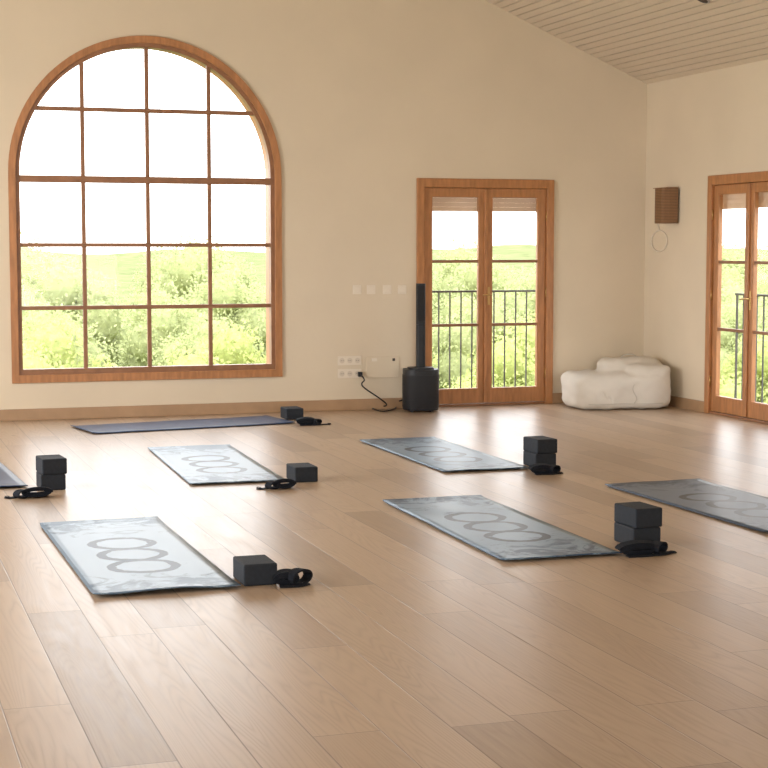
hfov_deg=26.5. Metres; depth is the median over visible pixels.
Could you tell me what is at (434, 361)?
tree
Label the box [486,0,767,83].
ceiling
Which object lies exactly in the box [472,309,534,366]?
tree
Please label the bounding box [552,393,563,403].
baseboard
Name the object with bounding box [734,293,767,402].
balcony railing
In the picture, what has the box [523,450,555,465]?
block
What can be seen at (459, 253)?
tree
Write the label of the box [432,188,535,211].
roller shutter
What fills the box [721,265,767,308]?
tree
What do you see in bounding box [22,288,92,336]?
tree
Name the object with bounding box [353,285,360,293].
light switch
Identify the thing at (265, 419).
yoga mat
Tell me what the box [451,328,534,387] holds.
tree
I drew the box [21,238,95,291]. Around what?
tree
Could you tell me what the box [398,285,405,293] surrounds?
light switch
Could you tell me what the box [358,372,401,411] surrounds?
power cord
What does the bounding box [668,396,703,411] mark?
baseboard
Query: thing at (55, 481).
block
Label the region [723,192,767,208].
roller shutter
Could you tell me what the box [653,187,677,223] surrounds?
wall lamp
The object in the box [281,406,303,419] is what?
block
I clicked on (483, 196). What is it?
door
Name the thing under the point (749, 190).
door
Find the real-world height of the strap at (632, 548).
0.067 m
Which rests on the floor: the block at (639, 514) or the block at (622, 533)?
the block at (622, 533)
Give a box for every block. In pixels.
[36,454,66,474]
[36,471,65,489]
[233,555,276,585]
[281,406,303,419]
[286,463,317,482]
[523,436,556,453]
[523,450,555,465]
[614,501,661,527]
[614,522,660,542]
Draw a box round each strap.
[4,487,52,498]
[256,478,296,489]
[273,568,312,587]
[295,417,330,425]
[528,463,562,474]
[615,540,676,557]
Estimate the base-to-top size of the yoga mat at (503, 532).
0.013 m
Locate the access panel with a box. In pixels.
[367,356,398,377]
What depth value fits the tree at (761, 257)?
79.96 m
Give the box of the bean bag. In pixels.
[561,354,670,409]
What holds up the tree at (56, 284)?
on the ground
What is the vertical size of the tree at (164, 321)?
4.185 m
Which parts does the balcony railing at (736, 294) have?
post, rail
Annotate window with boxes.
[8,36,282,383]
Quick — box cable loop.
[651,224,667,251]
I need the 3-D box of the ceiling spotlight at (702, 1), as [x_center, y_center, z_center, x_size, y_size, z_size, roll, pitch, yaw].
[2.534,-3.056,12.959,0.115,0.055,0.123,-2,5,-25]
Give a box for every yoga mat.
[0,462,27,486]
[40,516,240,593]
[71,415,294,433]
[148,444,282,483]
[360,437,527,471]
[383,495,620,559]
[605,478,767,531]
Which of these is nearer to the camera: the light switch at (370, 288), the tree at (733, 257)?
the light switch at (370, 288)
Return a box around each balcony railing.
[432,290,535,387]
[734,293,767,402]
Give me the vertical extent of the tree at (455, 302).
3.793 m
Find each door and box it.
[416,178,553,406]
[704,171,767,424]
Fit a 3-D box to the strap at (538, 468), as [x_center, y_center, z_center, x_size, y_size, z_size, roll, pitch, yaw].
[1.080,0.565,10.856,0.231,0.067,0.120,-2,5,-18]
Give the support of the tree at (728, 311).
on the ground
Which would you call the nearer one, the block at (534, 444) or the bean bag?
the block at (534, 444)
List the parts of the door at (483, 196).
handle plate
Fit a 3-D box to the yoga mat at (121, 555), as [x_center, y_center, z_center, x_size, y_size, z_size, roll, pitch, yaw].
[-1.248,0.819,8.011,0.643,0.023,1.947,-2,5,-19]
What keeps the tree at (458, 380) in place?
on the ground
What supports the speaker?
on the floor
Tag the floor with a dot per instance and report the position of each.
(408, 644)
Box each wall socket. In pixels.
[338,356,361,364]
[338,369,360,377]
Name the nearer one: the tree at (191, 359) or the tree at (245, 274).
the tree at (191, 359)
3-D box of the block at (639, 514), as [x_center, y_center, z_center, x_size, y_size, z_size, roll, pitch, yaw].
[1.292,0.665,8.292,0.154,0.098,0.224,-2,5,-22]
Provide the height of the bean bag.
0.493 m
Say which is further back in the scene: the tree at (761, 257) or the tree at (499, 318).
the tree at (761, 257)
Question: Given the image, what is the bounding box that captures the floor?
[0,403,767,767]
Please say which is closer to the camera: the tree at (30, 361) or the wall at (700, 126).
the wall at (700, 126)
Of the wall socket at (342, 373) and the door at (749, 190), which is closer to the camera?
the door at (749, 190)
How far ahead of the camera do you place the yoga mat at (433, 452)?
11.79 m
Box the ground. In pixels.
[35,244,767,366]
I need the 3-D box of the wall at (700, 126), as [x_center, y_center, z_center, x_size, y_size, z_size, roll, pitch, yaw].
[5.359,-0.567,7.592,0.090,3.367,17.733,-2,5,-18]
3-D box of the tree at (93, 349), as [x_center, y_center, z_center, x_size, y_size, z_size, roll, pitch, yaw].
[-9.771,-0.684,46.901,3.812,3.719,4.423,3,6,31]
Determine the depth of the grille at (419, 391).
14.88 m
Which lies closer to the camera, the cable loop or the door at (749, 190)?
the door at (749, 190)
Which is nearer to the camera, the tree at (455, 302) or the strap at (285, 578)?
the strap at (285, 578)
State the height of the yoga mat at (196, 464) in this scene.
0.013 m
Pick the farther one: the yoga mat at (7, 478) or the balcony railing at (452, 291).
the balcony railing at (452, 291)
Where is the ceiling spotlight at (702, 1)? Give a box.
[698,0,709,3]
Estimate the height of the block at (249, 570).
0.098 m
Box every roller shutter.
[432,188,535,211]
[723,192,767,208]
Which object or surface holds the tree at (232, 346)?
on the ground
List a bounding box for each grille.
[402,374,438,408]
[418,286,424,320]
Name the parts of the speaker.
plate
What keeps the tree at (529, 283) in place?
on the ground
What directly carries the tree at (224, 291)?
on the ground
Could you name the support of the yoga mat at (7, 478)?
on the floor
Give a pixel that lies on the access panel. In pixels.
(377, 366)
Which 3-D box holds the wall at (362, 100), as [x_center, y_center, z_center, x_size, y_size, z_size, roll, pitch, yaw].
[-2.264,-2.189,14.471,10.225,5.456,0.300,-2,5,-18]
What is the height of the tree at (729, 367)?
3.017 m
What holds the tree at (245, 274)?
on the ground
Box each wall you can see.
[0,0,646,409]
[643,59,767,400]
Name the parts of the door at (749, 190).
handle plate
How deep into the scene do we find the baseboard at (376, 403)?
14.67 m
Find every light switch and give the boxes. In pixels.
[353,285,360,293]
[367,285,374,293]
[383,285,390,293]
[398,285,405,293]
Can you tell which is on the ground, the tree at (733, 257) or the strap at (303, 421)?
the tree at (733, 257)
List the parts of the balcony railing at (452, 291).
rail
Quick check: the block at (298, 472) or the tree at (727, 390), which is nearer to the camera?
the block at (298, 472)
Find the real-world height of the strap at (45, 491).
0.067 m
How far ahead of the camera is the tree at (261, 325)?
56.41 m
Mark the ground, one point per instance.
(121, 267)
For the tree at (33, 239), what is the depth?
81.64 m
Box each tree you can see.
[21,232,91,281]
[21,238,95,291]
[21,253,131,366]
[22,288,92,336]
[22,298,117,367]
[22,310,121,367]
[23,340,66,368]
[114,276,216,366]
[119,229,260,321]
[144,237,265,302]
[147,308,265,365]
[158,340,224,365]
[175,267,265,356]
[198,317,265,364]
[254,312,265,357]
[432,236,516,323]
[432,285,509,332]
[432,295,534,388]
[432,347,439,386]
[435,255,524,314]
[443,374,475,388]
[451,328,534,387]
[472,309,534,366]
[492,263,535,321]
[720,290,767,372]
[720,327,767,402]
[720,373,759,400]
[721,245,767,292]
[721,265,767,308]
[721,275,767,320]
[722,242,744,274]
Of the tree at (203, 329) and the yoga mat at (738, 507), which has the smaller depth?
the yoga mat at (738, 507)
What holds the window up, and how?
in the wall at (362, 100)
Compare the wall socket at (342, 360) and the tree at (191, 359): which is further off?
the tree at (191, 359)
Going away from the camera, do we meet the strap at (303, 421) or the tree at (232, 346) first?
the strap at (303, 421)
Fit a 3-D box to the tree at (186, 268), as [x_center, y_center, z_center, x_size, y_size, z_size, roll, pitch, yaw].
[-7.976,-3.726,73.006,6.829,5.741,5.886,2,5,18]
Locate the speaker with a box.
[402,283,438,411]
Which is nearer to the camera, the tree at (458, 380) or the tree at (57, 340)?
the tree at (458, 380)
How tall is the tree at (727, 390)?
2.172 m
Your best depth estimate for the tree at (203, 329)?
47.54 m
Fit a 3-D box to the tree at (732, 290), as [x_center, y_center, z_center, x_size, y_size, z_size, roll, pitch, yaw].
[12.988,-2.088,61.738,4.886,4.108,4.211,0,5,-4]
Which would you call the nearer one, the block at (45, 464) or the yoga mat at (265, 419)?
the block at (45, 464)
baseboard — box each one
[0,398,402,420]
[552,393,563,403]
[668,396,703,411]
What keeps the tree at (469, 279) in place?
on the ground
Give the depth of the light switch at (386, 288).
15.16 m
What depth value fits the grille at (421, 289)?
14.92 m
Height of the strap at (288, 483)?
0.067 m

